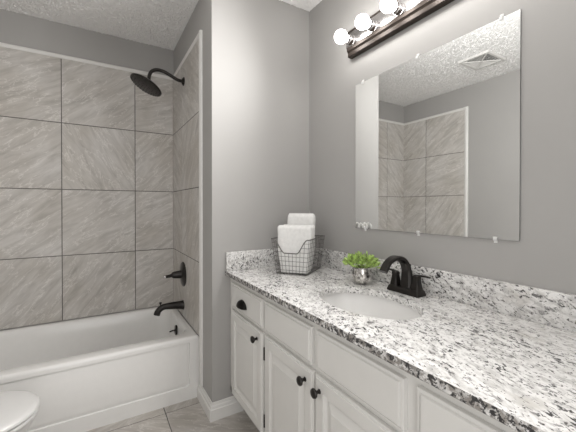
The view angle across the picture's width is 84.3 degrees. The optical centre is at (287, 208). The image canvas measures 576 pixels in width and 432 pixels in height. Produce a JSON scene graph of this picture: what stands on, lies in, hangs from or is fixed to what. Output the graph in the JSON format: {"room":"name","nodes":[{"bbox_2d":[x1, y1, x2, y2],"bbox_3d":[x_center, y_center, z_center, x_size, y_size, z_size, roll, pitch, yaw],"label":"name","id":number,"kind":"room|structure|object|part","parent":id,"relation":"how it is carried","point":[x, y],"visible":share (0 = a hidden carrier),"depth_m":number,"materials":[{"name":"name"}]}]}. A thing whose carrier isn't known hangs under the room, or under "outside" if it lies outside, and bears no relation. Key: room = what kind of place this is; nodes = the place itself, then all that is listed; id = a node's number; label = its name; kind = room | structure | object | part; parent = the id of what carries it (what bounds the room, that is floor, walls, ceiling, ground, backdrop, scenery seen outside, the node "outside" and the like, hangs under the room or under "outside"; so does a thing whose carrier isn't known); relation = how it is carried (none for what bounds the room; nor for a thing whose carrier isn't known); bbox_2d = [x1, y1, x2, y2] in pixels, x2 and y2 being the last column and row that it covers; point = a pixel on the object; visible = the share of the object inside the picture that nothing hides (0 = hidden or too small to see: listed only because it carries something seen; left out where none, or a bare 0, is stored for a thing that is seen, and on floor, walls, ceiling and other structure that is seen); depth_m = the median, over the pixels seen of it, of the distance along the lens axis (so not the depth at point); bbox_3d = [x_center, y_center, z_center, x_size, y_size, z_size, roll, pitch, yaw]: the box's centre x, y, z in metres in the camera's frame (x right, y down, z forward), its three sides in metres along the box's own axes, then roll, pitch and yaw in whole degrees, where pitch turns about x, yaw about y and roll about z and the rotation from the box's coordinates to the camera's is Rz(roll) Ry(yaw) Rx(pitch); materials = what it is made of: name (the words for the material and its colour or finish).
{"room":"bathroom","nodes":[
{"label":"bathroom","id":0,"kind":"room"},
{"bbox_2d":[0,9,173,330],"bbox_3d":[-1.605,-0.060,2.244,1.518,2.440,0.100,0,0,-31],"label":"wall","id":1,"kind":"structure","parent":0,"point":[18,29],"depth_m":2.26,"materials":[{"name":"grey paint"}]},
{"bbox_2d":[0,42,171,79],"bbox_3d":[-1.575,-1.046,2.188,1.518,0.028,0.016,0,0,-31],"label":"trim","id":2,"kind":"structure","parent":1,"relation":"attached to","point":[6,45],"depth_m":2.24,"materials":[{"name":"white paint"}]},
{"bbox_2d":[0,46,172,329],"bbox_3d":[-1.577,-0.130,2.198,1.501,1.816,0.008,0,0,-31],"label":"tiled wall","id":3,"kind":"structure","parent":1,"relation":"attached to","point":[86,154],"depth_m":2.26,"materials":[{"name":"grey tile"}]},
{"bbox_2d":[0,0,321,50],"bbox_3d":[-0.529,-1.306,1.079,2.366,0.092,3.193,0,0,-31],"label":"ceiling","id":4,"kind":"structure","parent":0,"point":[159,23],"depth_m":2.10,"materials":[{"name":"white paint"}]},
{"bbox_2d":[86,397,258,431],"bbox_3d":[-0.324,1.174,0.756,2.206,0.008,2.400,0,0,-31],"label":"floor tile","id":5,"kind":"structure","parent":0,"point":[188,415],"depth_m":1.73,"materials":[{"name":"beige tile"}]},
{"bbox_2d":[0,391,39,431],"bbox_3d":[-1.282,0.783,1.022,0.769,0.770,0.444,0,0,-31],"label":"toilet","id":6,"kind":"object","parent":5,"relation":"on","point":[18,409],"visible":1,"depth_m":1.17,"materials":[{"name":"white ceramic"}]},
{"bbox_3d":[-1.194,0.769,1.075,0.557,0.014,0.380,0,0,-31],"label":"seat","id":7,"kind":"part","parent":6,"relation":"part of","materials":[{"name":"white ceramic"}]},
{"bbox_3d":[-1.252,0.973,1.042,0.672,0.390,0.368,0,0,-31],"label":"bowl","id":8,"kind":"part","parent":6,"relation":"part of","materials":[{"name":"white ceramic"}]},
{"bbox_2d":[0,307,198,431],"bbox_3d":[-1.384,0.973,1.892,1.508,0.379,0.742,0,0,-31],"label":"bathtub","id":9,"kind":"object","parent":5,"relation":"on","point":[89,373],"visible":0.86,"depth_m":1.83,"materials":[{"name":"white ceramic"}]},
{"bbox_3d":[-0.793,0.860,2.249,0.016,0.068,0.068,0,0,-31],"label":"overflow plate","id":10,"kind":"part","parent":9,"relation":"part of","materials":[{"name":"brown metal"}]},
{"bbox_2d":[231,279,517,431],"bbox_3d":[0.313,0.774,1.218,0.589,0.786,1.657,0,0,-31],"label":"vanity cabinet","id":11,"kind":"object","parent":5,"relation":"on","point":[290,373],"visible":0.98,"depth_m":1.08,"materials":[{"name":"white paint"}]},
{"bbox_3d":[-0.240,0.479,1.595,0.027,0.036,0.100,0,0,-31],"label":"cup pull","id":12,"kind":"part","parent":11,"relation":"part of","materials":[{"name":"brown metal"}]},
{"bbox_3d":[-0.208,0.473,1.588,0.018,0.132,0.377,0,0,-31],"label":"drawer","id":13,"kind":"part","parent":11,"relation":"part of","materials":[{"name":"white paint"}]},
{"bbox_3d":[-0.208,0.786,1.589,0.018,0.460,0.379,0,0,-31],"label":"door","id":14,"kind":"part","parent":11,"relation":"part of","materials":[{"name":"white paint"}]},
{"bbox_3d":[-0.155,0.598,1.454,0.032,0.033,0.033,0,0,-31],"label":"knob","id":15,"kind":"part","parent":11,"relation":"part of","materials":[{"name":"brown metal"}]},
{"bbox_3d":[-0.007,0.476,1.254,0.018,0.132,0.354,0,0,-31],"label":"false drawer","id":16,"kind":"part","parent":11,"relation":"part of","materials":[{"name":"white paint"}]},
{"bbox_3d":[-0.004,0.789,1.251,0.018,0.460,0.367,0,0,-31],"label":"door","id":17,"kind":"part","parent":11,"relation":"part of","materials":[{"name":"white paint"}]},
{"bbox_3d":[0.047,0.605,1.119,0.032,0.033,0.033,0,0,-31],"label":"knob","id":18,"kind":"part","parent":11,"relation":"part of","materials":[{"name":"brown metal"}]},
{"bbox_3d":[0.091,0.606,1.046,0.032,0.033,0.033,0,0,-31],"label":"knob","id":19,"kind":"part","parent":11,"relation":"part of","materials":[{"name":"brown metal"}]},
{"bbox_3d":[0.193,0.791,0.924,0.018,0.460,0.374,0,0,-31],"label":"door","id":20,"kind":"part","parent":11,"relation":"part of","materials":[{"name":"white paint"}]},
{"bbox_3d":[0.191,0.478,0.926,0.018,0.132,0.358,0,0,-31],"label":"false drawer","id":21,"kind":"part","parent":11,"relation":"part of","materials":[{"name":"white paint"}]},
{"bbox_2d":[225,247,575,431],"bbox_3d":[0.325,0.314,1.215,0.574,0.132,1.674,0,0,-31],"label":"countertop","id":22,"kind":"structure","parent":11,"relation":"on","point":[506,351],"depth_m":0.92,"materials":[{"name":"white stone"}]},
{"bbox_2d":[271,235,324,275],"bbox_3d":[0.063,0.255,1.789,0.220,0.190,0.272,0,0,23],"label":"wire basket","id":23,"kind":"object","parent":22,"relation":"on","point":[321,236],"visible":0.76,"depth_m":1.70,"materials":[{"name":"grey metal"}]},
{"bbox_2d":[278,224,314,273],"bbox_3d":[0.045,0.217,1.736,0.196,0.252,0.101,0,0,18],"label":"towel","id":24,"kind":"object","parent":23,"relation":"in","point":[291,238],"visible":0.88,"depth_m":1.70,"materials":[{"name":"white fabric"}]},
{"bbox_3d":[0.064,0.347,1.784,0.171,0.006,0.242,0,0,23],"label":"frame","id":25,"kind":"part","parent":23,"relation":"part of","materials":[{"name":"grey metal"}]},
{"bbox_2d":[287,213,314,268],"bbox_3d":[0.075,0.185,1.816,0.158,0.314,0.054,0,0,19],"label":"towel","id":26,"kind":"object","parent":23,"relation":"in","point":[293,218],"visible":0.27,"depth_m":1.79,"materials":[{"name":"white fabric"}]},
{"bbox_2d":[342,251,380,284],"bbox_3d":[0.344,0.276,1.504,0.175,0.152,0.171,0,0,8],"label":"potted plant","id":27,"kind":"object","parent":22,"relation":"on","point":[361,274],"visible":1,"depth_m":1.46,"materials":[{"name":"green plant"}]},
{"bbox_3d":[0.347,0.313,1.494,0.091,0.078,0.091,0,0,-31],"label":"pot","id":28,"kind":"part","parent":27,"relation":"part of","materials":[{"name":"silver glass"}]},
{"bbox_2d":[321,293,420,319],"bbox_3d":[0.302,0.461,1.225,0.327,0.159,0.484,0,0,-31],"label":"sink","id":29,"kind":"object","parent":22,"relation":"in","point":[366,305],"visible":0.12,"depth_m":1.38,"materials":[{"name":"white ceramic"}]},
{"bbox_2d":[379,255,430,297],"bbox_3d":[0.445,0.274,1.306,0.174,0.160,0.222,0,0,-31],"label":"faucet","id":30,"kind":"object","parent":22,"relation":"on","point":[409,284],"visible":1,"depth_m":1.31,"materials":[{"name":"black metal"}]},
{"bbox_3d":[0.468,0.301,1.382,0.038,0.059,0.038,0,0,-31],"label":"handle","id":31,"kind":"part","parent":30,"relation":"part of","materials":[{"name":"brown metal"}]},
{"bbox_3d":[0.442,0.263,1.304,0.166,0.138,0.056,0,0,-31],"label":"spout","id":32,"kind":"part","parent":30,"relation":"part of","materials":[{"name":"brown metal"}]},
{"bbox_3d":[0.495,0.341,1.337,0.058,0.024,0.158,0,0,-31],"label":"plate","id":33,"kind":"part","parent":30,"relation":"part of","materials":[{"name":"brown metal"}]},
{"bbox_3d":[0.522,0.301,1.291,0.038,0.059,0.038,0,0,-31],"label":"handle","id":34,"kind":"part","parent":30,"relation":"part of","materials":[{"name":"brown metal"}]},
{"bbox_3d":[0.535,0.273,1.270,0.017,0.013,0.067,0,0,-31],"label":"lever","id":35,"kind":"part","parent":30,"relation":"part of","materials":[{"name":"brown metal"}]},
{"bbox_3d":[0.401,0.480,0.577,0.018,0.132,0.382,0,0,-31],"label":"drawer","id":36,"kind":"part","parent":11,"relation":"part of","materials":[{"name":"white paint"}]},
{"bbox_2d":[174,0,308,401],"bbox_3d":[-0.421,-0.061,2.378,0.648,2.440,1.093,0,0,-31],"label":"wall pier","id":37,"kind":"object","parent":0,"point":[255,53],"visible":0.54,"depth_m":1.86,"materials":[{"name":"grey paint"}]},
{"bbox_2d":[173,38,198,334],"bbox_3d":[-0.732,-0.131,2.258,0.008,1.816,0.777,0,0,-31],"label":"tiled wall","id":38,"kind":"structure","parent":37,"relation":"attached to","point":[186,97],"depth_m":2.18,"materials":[{"name":"grey tile"}]},
{"bbox_2d":[130,68,184,96],"bbox_3d":[-0.884,-0.862,2.167,0.342,0.184,0.214,0,0,-31],"label":"shower","id":39,"kind":"object","parent":38,"relation":"attached to","point":[145,84],"visible":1,"depth_m":2.14,"materials":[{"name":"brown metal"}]},
{"bbox_3d":[-0.846,-0.908,2.191,0.232,0.094,0.023,0,0,-31],"label":"arm","id":40,"kind":"part","parent":39,"relation":"part of","materials":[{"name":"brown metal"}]},
{"bbox_2d":[154,300,183,315],"bbox_3d":[-0.839,0.699,2.241,0.203,0.093,0.068,0,0,-31],"label":"tub spout","id":41,"kind":"object","parent":38,"relation":"attached to","point":[177,304],"visible":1,"depth_m":2.23,"materials":[{"name":"black metal"}]},
{"bbox_2d":[163,262,185,286],"bbox_3d":[-0.810,0.472,2.251,0.138,0.176,0.176,0,0,-31],"label":"shower valve","id":42,"kind":"object","parent":38,"relation":"attached to","point":[181,273],"visible":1,"depth_m":2.24,"materials":[{"name":"black metal"}]},
{"bbox_3d":[-0.794,0.472,2.261,0.066,0.060,0.060,0,0,-31],"label":"handle","id":43,"kind":"part","parent":42,"relation":"part of","materials":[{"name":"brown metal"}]},
{"bbox_2d":[172,30,202,385],"bbox_3d":[-0.726,0.000,2.241,0.016,2.121,0.815,0,0,-31],"label":"trim","id":44,"kind":"structure","parent":38,"relation":"attached to","point":[199,35],"depth_m":1.90,"materials":[{"name":"white paint"}]},
{"bbox_2d":[197,384,243,422],"bbox_3d":[-0.407,1.115,1.892,0.195,0.095,0.265,0,0,-31],"label":"baseboard","id":45,"kind":"structure","parent":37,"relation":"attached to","point":[220,409],"depth_m":1.78,"materials":[{"name":"white paint"}]},
{"bbox_2d":[309,0,575,294],"bbox_3d":[0.442,-0.056,1.673,0.100,2.440,3.193,0,0,-31],"label":"wall","id":46,"kind":"structure","parent":0,"point":[544,257],"depth_m":1.18,"materials":[{"name":"grey paint"}]},
{"bbox_2d":[334,0,453,58],"bbox_3d":[0.502,-0.875,1.333,0.140,0.138,0.862,0,0,-31],"label":"vanity light","id":47,"kind":"object","parent":46,"relation":"attached to","point":[393,16],"visible":1,"depth_m":1.48,"materials":[{"name":"brown metal"}]},
{"bbox_2d":[334,29,355,45],"bbox_3d":[0.292,-0.886,1.654,0.110,0.068,0.068,0,0,-31],"label":"bulb","id":48,"kind":"object","parent":47,"relation":"attached to","point":[341,36],"depth_m":1.64,"materials":[{"name":"white glass"}]},
{"bbox_2d":[355,14,377,32],"bbox_3d":[0.372,-0.885,1.522,0.110,0.068,0.068,0,0,-31],"label":"bulb","id":49,"kind":"object","parent":47,"relation":"attached to","point":[362,22],"depth_m":1.51,"materials":[{"name":"white glass"}]},
{"bbox_3d":[0.541,-0.941,1.356,0.014,0.006,0.858,0,0,-31],"label":"rail","id":50,"kind":"part","parent":47,"relation":"part of","materials":[{"name":"brown metal"}]},
{"bbox_3d":[0.542,-0.897,1.357,0.012,0.079,0.862,0,0,-31],"label":"plate","id":51,"kind":"part","parent":47,"relation":"part of","materials":[{"name":"silver metal"}]},
{"bbox_2d":[380,0,404,15],"bbox_3d":[0.451,-0.884,1.390,0.110,0.068,0.068,0,0,-31],"label":"bulb","id":52,"kind":"object","parent":47,"relation":"attached to","point":[397,8],"depth_m":1.38,"materials":[{"name":"white glass"}]},
{"bbox_2d":[355,9,520,242],"bbox_3d":[0.559,-0.273,1.369,0.009,0.784,0.770,0,0,-31],"label":"mirror","id":53,"kind":"object","parent":46,"relation":"attached to","point":[438,132],"visible":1,"depth_m":1.25,"materials":[{"name":"clear glass"}]}
]}

